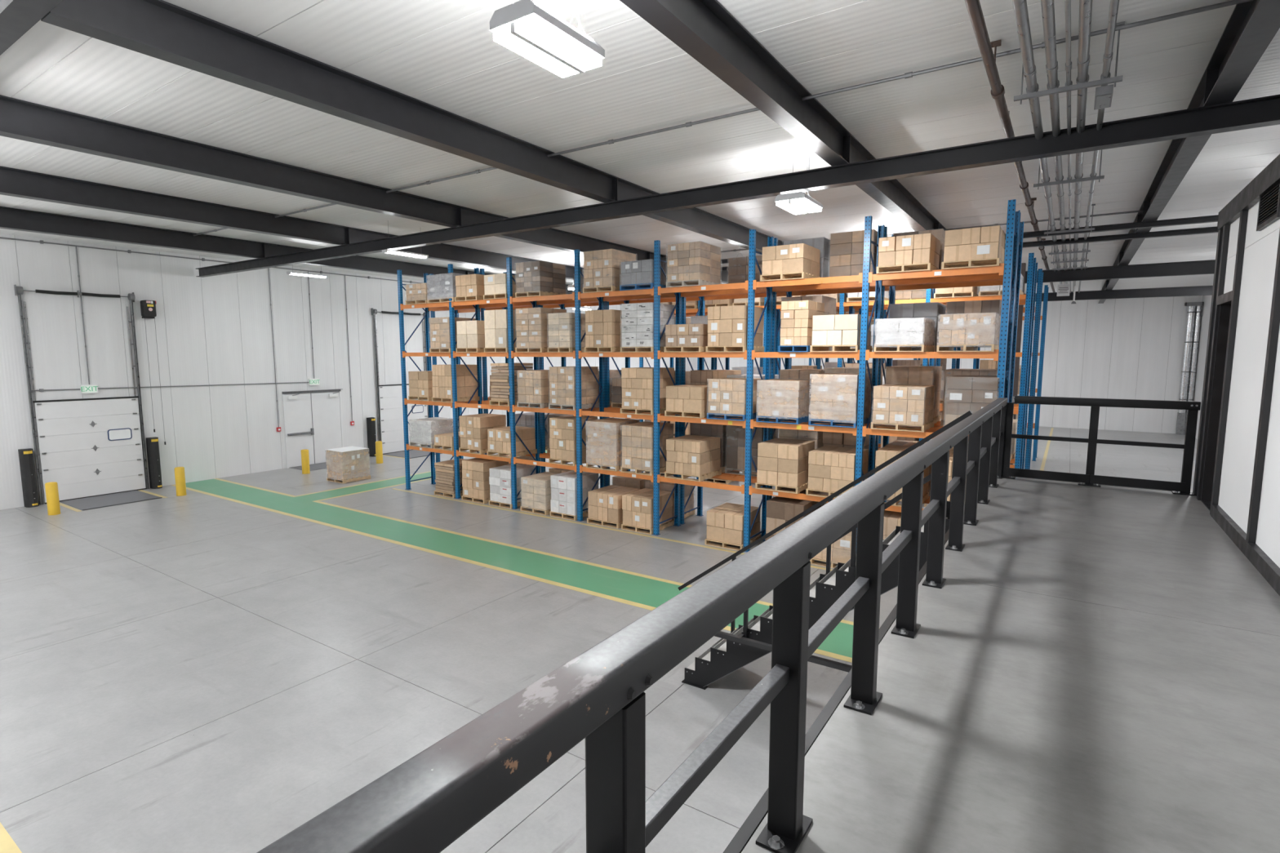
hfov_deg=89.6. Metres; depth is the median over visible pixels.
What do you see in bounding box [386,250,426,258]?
diffuser
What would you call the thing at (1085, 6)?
conduit pipe
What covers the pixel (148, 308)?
operator
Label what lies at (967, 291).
load
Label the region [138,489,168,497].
floor marking
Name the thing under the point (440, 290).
load
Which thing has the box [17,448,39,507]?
guard
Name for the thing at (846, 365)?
load
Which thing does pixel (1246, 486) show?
wall
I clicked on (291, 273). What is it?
diffuser
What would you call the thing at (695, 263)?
load
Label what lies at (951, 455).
load
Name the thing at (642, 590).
walkway
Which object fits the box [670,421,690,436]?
load
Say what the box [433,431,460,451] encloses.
load
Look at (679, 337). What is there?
load
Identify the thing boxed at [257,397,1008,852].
guardrail
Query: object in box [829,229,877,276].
load
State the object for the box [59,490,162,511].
dock leveler
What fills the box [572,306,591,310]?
lamp
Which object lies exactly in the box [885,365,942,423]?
load
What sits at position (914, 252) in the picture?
load
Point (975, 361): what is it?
rack
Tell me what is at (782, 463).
load
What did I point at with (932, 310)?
load
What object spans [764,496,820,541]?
load
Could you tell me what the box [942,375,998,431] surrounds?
load
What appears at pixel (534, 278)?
load
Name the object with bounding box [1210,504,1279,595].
baseboard
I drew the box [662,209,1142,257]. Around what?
conduit
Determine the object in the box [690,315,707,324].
load
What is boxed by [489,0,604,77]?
lamp
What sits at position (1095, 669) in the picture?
floor
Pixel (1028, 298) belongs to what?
rack
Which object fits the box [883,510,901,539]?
load
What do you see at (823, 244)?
load
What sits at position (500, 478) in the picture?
load
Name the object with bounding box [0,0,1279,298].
ceiling
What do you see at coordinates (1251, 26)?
girder
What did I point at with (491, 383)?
load
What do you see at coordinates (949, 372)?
load
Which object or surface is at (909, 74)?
conduit
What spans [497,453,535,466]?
load
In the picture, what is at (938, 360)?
rack
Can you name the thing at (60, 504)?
floor marking
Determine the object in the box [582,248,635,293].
load
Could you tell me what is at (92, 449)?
door
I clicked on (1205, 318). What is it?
wall
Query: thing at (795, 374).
load
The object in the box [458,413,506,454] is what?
load
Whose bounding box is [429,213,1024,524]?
rack
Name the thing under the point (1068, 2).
conduit pipe
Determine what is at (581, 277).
load
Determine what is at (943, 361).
load
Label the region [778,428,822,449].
load
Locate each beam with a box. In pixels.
[0,0,62,55]
[195,93,1279,277]
[720,214,1217,263]
[720,226,1217,271]
[1024,259,1215,283]
[1024,285,1213,302]
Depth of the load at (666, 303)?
22.63 m
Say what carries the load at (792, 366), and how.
on the rack at (955, 362)
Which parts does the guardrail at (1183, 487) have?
post, plate, kick rail, rail, plate, post, rail, kick rail, rail, plate, post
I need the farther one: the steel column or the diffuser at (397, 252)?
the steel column
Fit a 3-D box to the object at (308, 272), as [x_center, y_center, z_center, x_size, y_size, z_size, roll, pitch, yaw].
[-12.964,-3.981,25.395,0.041,4.170,0.041,-4,8,-34]
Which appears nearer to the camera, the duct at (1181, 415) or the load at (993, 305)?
the load at (993, 305)
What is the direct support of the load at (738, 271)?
on the rack at (892, 288)
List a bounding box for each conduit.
[0,236,622,305]
[31,382,308,391]
[193,0,1253,235]
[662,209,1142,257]
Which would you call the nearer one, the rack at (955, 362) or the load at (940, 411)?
the load at (940, 411)
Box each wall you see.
[0,233,697,510]
[697,295,1203,433]
[1192,154,1279,568]
[1192,295,1212,439]
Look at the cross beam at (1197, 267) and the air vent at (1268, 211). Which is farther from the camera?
the cross beam at (1197, 267)
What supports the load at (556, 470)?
on the floor at (194, 672)
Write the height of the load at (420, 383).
0.908 m
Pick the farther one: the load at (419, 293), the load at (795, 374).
the load at (419, 293)
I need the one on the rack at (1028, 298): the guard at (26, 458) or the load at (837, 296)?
the load at (837, 296)
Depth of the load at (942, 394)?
19.02 m
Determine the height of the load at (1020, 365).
0.998 m
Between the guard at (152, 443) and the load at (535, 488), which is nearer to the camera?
the load at (535, 488)
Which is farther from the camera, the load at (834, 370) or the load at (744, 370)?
the load at (744, 370)
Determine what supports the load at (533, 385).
on the rack at (1006, 271)
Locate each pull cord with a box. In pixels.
[144,318,155,431]
[154,316,165,444]
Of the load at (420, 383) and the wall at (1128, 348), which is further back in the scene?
the wall at (1128, 348)
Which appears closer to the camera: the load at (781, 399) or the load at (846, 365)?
the load at (781, 399)
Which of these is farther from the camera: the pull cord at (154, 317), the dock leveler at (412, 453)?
the dock leveler at (412, 453)
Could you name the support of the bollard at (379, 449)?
on the floor at (194, 672)
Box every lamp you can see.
[286,266,327,278]
[382,222,428,258]
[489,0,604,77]
[567,284,574,290]
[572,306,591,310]
[774,146,822,214]
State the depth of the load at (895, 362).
23.48 m
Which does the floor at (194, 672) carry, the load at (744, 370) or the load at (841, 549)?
the load at (841, 549)
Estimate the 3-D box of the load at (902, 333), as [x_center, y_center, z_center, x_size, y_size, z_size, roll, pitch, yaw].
[5.206,-1.785,12.652,0.906,0.634,1.106,4,8,33]
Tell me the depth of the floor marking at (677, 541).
16.59 m
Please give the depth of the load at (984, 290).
17.09 m
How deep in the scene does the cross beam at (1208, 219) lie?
14.19 m
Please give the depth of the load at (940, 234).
12.92 m
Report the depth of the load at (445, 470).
20.00 m
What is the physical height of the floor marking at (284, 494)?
0.003 m
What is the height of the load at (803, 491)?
1.204 m
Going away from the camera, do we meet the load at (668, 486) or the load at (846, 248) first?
the load at (846, 248)
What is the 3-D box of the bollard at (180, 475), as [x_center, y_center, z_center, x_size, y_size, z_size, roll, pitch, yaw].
[-14.387,1.709,20.163,0.267,0.900,0.267,4,8,33]
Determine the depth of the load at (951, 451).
13.11 m
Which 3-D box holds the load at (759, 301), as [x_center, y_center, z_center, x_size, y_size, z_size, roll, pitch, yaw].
[3.747,-4.393,21.314,0.970,0.894,1.100,4,8,33]
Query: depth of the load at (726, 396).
14.39 m
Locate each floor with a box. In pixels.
[0,418,1197,852]
[723,476,1279,852]
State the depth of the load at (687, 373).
17.11 m
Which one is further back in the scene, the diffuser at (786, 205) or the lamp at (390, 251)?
the lamp at (390, 251)
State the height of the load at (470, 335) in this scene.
0.918 m
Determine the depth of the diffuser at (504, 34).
4.16 m
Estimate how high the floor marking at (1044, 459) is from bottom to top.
0.003 m
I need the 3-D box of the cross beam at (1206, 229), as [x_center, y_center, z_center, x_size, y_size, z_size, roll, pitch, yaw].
[8.325,-4.883,17.807,17.650,0.210,0.140,4,8,33]
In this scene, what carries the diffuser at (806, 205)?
attached to the lamp at (797, 202)
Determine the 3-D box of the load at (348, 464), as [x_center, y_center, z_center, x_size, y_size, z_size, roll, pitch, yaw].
[-10.254,1.332,22.639,1.014,1.092,1.054,4,8,33]
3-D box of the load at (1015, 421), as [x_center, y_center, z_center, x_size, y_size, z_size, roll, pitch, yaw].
[10.444,0.318,18.811,0.977,1.030,1.106,4,8,33]
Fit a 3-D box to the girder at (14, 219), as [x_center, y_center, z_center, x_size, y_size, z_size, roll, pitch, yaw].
[-3.817,-6.602,30.831,0.250,0.455,43.880,4,8,33]
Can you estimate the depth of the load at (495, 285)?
17.99 m
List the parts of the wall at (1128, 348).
wall panel, wall panel, wall panel, wall panel, wall panel, wall panel, wall panel, wall panel, wall panel, wall panel, wall panel, wall panel, wall panel, wall panel, wall panel, wall panel, wall panel, wall panel, wall panel, wall panel, wall panel, wall panel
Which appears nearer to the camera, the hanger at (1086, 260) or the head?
the hanger at (1086, 260)
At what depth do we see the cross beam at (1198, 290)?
28.75 m
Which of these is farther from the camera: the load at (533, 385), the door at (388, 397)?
the door at (388, 397)
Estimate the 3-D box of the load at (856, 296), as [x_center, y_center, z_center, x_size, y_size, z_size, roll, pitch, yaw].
[6.845,-4.178,19.264,0.970,0.928,1.100,4,8,33]
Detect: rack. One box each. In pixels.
[396,199,1020,551]
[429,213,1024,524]
[639,252,1035,496]
[659,262,1037,469]
[760,268,1043,469]
[808,284,1048,461]
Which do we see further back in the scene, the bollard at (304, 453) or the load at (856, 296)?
the bollard at (304, 453)
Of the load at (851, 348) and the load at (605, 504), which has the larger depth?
the load at (851, 348)
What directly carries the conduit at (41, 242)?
attached to the wall at (217, 329)
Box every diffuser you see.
[290,272,325,278]
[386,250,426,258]
[493,24,578,77]
[515,15,601,71]
[776,200,805,214]
[791,198,821,213]
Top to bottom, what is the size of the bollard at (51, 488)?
0.900 m
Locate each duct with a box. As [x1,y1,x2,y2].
[1175,306,1195,435]
[1184,306,1201,435]
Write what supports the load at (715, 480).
on the floor at (194, 672)
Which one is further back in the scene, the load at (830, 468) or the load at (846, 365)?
the load at (846, 365)
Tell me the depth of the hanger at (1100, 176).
10.44 m
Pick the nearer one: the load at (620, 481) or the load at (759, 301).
the load at (620, 481)
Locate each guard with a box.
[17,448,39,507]
[146,436,162,488]
[366,417,376,457]
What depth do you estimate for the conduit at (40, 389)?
21.41 m
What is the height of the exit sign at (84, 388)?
0.270 m
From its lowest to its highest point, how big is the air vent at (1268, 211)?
0.360 m
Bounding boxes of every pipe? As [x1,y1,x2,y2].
[964,0,1055,292]
[1012,0,1062,284]
[1040,0,1067,284]
[1064,0,1072,293]
[1072,0,1092,293]
[1078,0,1119,293]
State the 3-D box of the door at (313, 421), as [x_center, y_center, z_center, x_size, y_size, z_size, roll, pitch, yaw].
[-12.967,0.036,25.756,0.160,2.965,2.400,4,8,33]
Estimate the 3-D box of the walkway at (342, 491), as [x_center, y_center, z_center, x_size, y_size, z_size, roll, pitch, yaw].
[-6.499,1.580,25.286,1.020,0.003,13.660,4,8,33]
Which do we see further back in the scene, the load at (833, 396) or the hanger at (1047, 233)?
the hanger at (1047, 233)
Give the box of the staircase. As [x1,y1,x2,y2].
[677,410,972,689]
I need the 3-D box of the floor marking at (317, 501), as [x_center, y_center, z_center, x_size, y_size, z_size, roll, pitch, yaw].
[1.344,2.167,20.101,17.820,0.003,13.660,4,8,33]
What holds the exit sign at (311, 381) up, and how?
attached to the wall at (217, 329)
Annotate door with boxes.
[13,284,149,504]
[281,388,343,468]
[371,307,430,453]
[1200,304,1231,510]
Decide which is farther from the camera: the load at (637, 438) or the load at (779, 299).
the load at (779, 299)
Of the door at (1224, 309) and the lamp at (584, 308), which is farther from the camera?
the lamp at (584, 308)
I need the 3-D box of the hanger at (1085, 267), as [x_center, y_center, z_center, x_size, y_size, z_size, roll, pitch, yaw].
[14.136,-5.433,21.166,0.960,0.608,0.060,4,8,33]
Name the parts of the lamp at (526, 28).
power cord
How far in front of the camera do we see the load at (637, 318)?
15.55 m
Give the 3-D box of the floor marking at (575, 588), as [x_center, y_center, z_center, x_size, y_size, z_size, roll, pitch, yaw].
[-5.752,2.727,15.164,24.130,0.003,0.145,4,8,33]
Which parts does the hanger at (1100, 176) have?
threaded rod, threaded rod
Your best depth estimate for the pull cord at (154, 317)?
21.23 m
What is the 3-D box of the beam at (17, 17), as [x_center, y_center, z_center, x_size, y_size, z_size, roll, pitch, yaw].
[-6.987,-3.857,6.599,30.680,0.455,0.220,4,8,33]
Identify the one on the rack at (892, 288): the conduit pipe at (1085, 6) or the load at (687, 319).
the load at (687, 319)
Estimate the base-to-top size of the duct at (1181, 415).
7.000 m
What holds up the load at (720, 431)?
on the rack at (892, 288)
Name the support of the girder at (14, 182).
attached to the ceiling
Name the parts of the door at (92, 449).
bearing plate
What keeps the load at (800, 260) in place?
on the rack at (1006, 271)
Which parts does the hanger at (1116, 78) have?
threaded rod, threaded rod, ceiling plate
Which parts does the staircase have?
foot plate, stair post, stair post, handrail, stair post, stair post, stair rail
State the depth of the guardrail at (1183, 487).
8.25 m
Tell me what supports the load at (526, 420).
on the rack at (892, 288)
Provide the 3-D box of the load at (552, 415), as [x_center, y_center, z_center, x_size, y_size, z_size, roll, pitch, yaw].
[-2.064,0.198,19.316,0.976,1.154,1.105,4,8,33]
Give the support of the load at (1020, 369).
on the rack at (955, 362)
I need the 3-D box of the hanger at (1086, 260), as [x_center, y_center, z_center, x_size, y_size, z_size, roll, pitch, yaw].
[13.056,-5.251,19.553,0.960,0.608,0.060,4,8,33]
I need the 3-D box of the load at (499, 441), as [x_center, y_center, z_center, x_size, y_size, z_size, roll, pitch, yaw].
[-3.754,0.439,18.907,0.950,0.768,1.100,4,8,33]
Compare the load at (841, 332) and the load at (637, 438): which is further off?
the load at (637, 438)
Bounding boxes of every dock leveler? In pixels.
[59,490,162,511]
[382,449,443,458]
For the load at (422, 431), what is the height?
0.844 m
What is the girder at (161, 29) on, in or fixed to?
attached to the ceiling
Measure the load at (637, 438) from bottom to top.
1.184 m
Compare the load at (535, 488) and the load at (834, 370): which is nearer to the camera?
the load at (834, 370)
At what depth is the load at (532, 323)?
17.39 m
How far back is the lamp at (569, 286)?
22.50 m
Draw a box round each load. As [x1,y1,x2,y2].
[325,446,370,484]
[404,282,428,304]
[408,370,433,401]
[409,417,453,448]
[426,272,465,303]
[429,316,475,352]
[431,364,479,402]
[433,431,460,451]
[434,458,464,498]
[454,273,484,301]
[456,320,484,352]
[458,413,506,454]
[461,457,508,503]
[483,273,520,299]
[484,309,518,352]
[486,426,537,457]
[488,374,493,400]
[488,463,535,509]
[489,363,533,406]
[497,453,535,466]
[515,260,566,297]
[515,307,566,352]
[515,412,554,449]
[516,369,552,408]
[520,471,557,515]
[546,413,591,453]
[547,312,586,352]
[548,366,599,410]
[548,414,597,466]
[548,463,593,473]
[549,470,598,520]
[573,273,583,293]
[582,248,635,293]
[584,309,625,352]
[585,417,639,471]
[586,484,640,528]
[597,369,621,405]
[611,377,622,408]
[612,472,648,488]
[619,258,667,290]
[620,302,674,351]
[620,367,674,415]
[620,422,673,475]
[621,488,674,534]
[644,419,670,423]
[645,475,695,519]
[660,302,671,304]
[664,324,707,351]
[664,384,708,418]
[664,435,721,481]
[666,241,721,287]
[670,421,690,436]
[671,300,697,309]
[672,370,692,384]
[674,316,690,324]
[689,422,727,472]
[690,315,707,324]
[690,369,741,385]
[702,470,739,484]
[704,298,733,308]
[704,502,761,551]
[706,305,764,351]
[706,377,761,421]
[724,425,778,476]
[726,373,778,379]
[728,255,762,283]
[732,297,764,306]
[732,366,763,374]
[755,378,812,424]
[755,438,814,493]
[760,243,821,281]
[762,315,764,346]
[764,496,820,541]
[776,295,806,305]
[778,300,824,351]
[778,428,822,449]
[779,368,825,379]
[779,487,828,506]
[781,295,836,351]
[783,237,830,277]
[791,365,822,368]
[805,445,868,498]
[806,293,846,302]
[808,373,870,427]
[809,314,871,351]
[809,531,851,568]
[822,431,869,478]
[824,361,855,368]
[824,367,871,417]
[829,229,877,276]
[844,363,884,385]
[846,290,888,302]
[849,324,874,351]
[871,384,934,432]
[873,317,934,351]
[875,444,928,506]
[876,233,940,273]
[880,435,919,448]
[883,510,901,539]
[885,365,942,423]
[885,440,931,496]
[888,302,946,351]
[892,360,920,366]
[893,228,945,269]
[895,288,933,299]
[920,358,946,370]
[933,286,977,297]
[936,312,999,351]
[939,370,944,403]
[939,410,942,418]
[940,368,997,426]
[941,225,1005,269]
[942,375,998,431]
[946,299,1001,351]
[946,453,966,501]
[949,447,968,454]
[966,286,991,296]
[978,273,1023,296]
[979,360,998,368]
[995,368,1021,395]
[1010,419,1017,458]
[1019,364,1031,389]
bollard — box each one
[44,481,61,515]
[173,466,186,496]
[301,448,310,474]
[375,440,382,463]
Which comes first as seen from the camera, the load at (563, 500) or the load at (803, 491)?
the load at (803, 491)
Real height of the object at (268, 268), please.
5.980 m
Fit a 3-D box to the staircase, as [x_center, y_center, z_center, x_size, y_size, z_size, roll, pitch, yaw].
[1.876,1.630,8.097,3.822,3.780,1.130,4,8,33]
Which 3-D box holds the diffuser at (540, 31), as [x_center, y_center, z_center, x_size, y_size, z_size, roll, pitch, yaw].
[-0.506,-2.451,4.141,0.155,0.054,0.660,4,8,33]
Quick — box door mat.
[290,462,327,471]
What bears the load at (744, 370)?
on the rack at (1028, 298)
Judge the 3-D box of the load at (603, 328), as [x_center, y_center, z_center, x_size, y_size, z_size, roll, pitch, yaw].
[-0.749,-2.437,16.569,0.870,1.048,1.100,4,8,33]
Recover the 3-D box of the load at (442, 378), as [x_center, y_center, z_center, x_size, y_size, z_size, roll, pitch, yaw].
[-5.740,-1.356,20.033,0.920,1.128,1.100,4,8,33]
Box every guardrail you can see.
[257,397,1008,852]
[1001,395,1200,495]
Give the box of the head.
[1184,302,1204,315]
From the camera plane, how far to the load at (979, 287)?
21.91 m
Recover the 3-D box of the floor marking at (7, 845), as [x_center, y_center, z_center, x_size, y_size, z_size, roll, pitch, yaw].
[-5.679,3.805,5.648,12.800,0.003,0.340,4,8,33]
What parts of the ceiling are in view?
panel, panel, panel, panel, panel, panel, panel, panel, panel, panel, panel, panel, panel, panel, panel, panel, panel, panel, panel, panel, panel, panel, panel, panel, panel, panel, panel, panel, panel, panel, panel, panel, panel, panel, panel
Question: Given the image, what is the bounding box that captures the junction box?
[1093,84,1113,109]
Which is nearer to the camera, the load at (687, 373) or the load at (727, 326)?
the load at (727, 326)
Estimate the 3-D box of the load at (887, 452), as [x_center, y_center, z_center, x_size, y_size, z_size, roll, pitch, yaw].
[5.262,0.975,12.930,0.850,1.048,1.100,4,8,33]
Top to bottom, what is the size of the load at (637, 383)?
1.118 m
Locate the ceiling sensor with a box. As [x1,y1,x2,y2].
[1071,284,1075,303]
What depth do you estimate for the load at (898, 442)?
13.90 m
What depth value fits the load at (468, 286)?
18.57 m
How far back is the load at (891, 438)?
18.75 m
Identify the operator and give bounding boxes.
[140,300,156,318]
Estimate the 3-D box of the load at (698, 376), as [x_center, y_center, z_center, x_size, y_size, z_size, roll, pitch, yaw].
[1.946,-0.916,16.508,0.970,1.048,1.100,4,8,33]
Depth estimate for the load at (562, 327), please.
16.86 m
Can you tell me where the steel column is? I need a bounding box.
[1009,262,1026,464]
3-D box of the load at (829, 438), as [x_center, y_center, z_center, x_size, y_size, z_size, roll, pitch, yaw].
[4.810,0.691,14.772,0.970,1.198,1.100,4,8,33]
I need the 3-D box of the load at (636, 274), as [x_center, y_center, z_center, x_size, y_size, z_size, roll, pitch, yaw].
[0.200,-3.662,15.792,0.936,0.684,1.104,4,8,33]
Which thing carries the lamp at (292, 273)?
hanging from the ceiling
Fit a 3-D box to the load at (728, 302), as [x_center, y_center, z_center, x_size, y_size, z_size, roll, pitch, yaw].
[2.832,-4.299,21.938,0.970,0.567,1.100,4,8,33]
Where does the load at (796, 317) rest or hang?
on the rack at (1006, 271)
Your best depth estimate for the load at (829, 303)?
14.60 m
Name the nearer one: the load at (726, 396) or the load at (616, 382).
the load at (726, 396)
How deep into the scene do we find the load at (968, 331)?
11.60 m
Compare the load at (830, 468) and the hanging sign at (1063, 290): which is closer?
the load at (830, 468)
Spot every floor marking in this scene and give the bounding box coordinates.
[0,822,22,852]
[59,502,80,511]
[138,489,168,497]
[171,484,852,662]
[214,449,546,497]
[312,478,879,628]
[393,488,832,570]
[1040,427,1053,471]
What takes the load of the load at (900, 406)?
on the rack at (1006, 271)
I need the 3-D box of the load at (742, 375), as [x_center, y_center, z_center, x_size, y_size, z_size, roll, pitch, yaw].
[2.797,-0.803,15.951,0.970,0.948,1.100,4,8,33]
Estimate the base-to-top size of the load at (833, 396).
1.054 m
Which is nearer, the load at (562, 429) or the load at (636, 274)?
the load at (636, 274)
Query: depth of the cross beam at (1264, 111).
9.73 m
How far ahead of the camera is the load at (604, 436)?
16.40 m
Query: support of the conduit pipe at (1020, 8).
on the hanger at (1116, 78)
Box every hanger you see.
[1013,21,1124,104]
[1033,149,1104,189]
[1044,204,1095,235]
[1048,232,1090,256]
[1050,242,1088,264]
[1052,252,1087,270]
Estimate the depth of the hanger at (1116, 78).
6.75 m
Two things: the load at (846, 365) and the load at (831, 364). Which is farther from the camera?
the load at (831, 364)
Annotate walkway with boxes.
[185,479,853,657]
[294,450,546,501]
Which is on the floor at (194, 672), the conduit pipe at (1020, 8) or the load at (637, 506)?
the load at (637, 506)
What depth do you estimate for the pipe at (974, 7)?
7.07 m
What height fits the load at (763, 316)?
1.259 m
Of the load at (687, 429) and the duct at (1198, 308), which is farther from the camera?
the duct at (1198, 308)
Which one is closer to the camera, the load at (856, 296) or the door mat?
the load at (856, 296)
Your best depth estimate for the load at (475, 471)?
19.21 m
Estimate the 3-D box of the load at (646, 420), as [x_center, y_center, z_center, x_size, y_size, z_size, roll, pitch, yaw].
[0.844,-0.191,23.731,0.975,0.932,1.106,4,8,33]
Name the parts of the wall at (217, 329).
wall panel, wall panel, wall panel, wall panel, wall panel, wall panel, wall panel, wall panel, wall panel, wall panel, wall panel, wall panel, wall panel, wall panel, wall panel, wall panel, wall panel, wall panel, wall panel, wall panel, wall panel, wall panel, wall panel, wall panel, wall panel, wall panel, wall panel, wall panel, wall panel, wall panel, wall panel, wall panel, wall panel, wall panel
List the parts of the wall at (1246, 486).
trim post, trim post, trim post, wall panel, wall panel, wall panel, wall panel, trim post, wall panel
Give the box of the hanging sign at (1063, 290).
[1056,281,1070,296]
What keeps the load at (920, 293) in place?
on the rack at (938, 360)
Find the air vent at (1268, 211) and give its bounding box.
[1256,183,1279,231]
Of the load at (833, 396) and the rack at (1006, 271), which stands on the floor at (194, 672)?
the rack at (1006, 271)
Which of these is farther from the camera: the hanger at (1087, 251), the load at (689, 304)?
the load at (689, 304)
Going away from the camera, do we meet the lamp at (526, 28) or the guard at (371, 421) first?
the lamp at (526, 28)
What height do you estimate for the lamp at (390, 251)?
0.803 m
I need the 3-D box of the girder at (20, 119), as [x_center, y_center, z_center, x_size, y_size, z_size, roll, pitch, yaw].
[3.443,-6.059,26.032,0.250,0.455,43.880,4,8,33]
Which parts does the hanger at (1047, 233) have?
threaded rod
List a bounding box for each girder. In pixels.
[0,94,728,283]
[0,165,584,279]
[0,206,573,293]
[40,0,889,292]
[619,0,946,231]
[1097,0,1279,303]
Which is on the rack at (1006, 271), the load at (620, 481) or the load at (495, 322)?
the load at (495, 322)
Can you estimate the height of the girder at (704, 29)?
0.455 m
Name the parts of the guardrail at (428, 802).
post, rail, plate, post, rail, plate, post, rail, plate, post, rail, plate, post, rail, plate, post, rail, plate, post, rail, plate, post, rail, post, post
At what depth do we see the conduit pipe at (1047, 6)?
6.76 m
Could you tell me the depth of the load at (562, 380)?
17.08 m
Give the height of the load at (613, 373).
1.004 m
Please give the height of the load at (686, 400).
0.708 m
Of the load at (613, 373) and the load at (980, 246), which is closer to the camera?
the load at (980, 246)
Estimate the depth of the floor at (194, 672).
9.29 m
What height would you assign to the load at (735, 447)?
1.254 m
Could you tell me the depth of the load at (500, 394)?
18.29 m
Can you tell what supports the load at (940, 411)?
on the rack at (938, 360)
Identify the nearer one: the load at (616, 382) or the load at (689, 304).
the load at (616, 382)
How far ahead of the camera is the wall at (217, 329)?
22.25 m
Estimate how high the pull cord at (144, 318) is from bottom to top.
3.750 m
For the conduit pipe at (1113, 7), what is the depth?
6.49 m
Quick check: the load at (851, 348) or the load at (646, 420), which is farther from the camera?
the load at (646, 420)
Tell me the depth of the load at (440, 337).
19.45 m
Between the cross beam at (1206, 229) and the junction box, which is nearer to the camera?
the junction box
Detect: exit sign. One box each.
[80,384,97,393]
[308,378,319,385]
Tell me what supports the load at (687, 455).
on the rack at (1006, 271)
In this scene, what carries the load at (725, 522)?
on the floor at (194, 672)

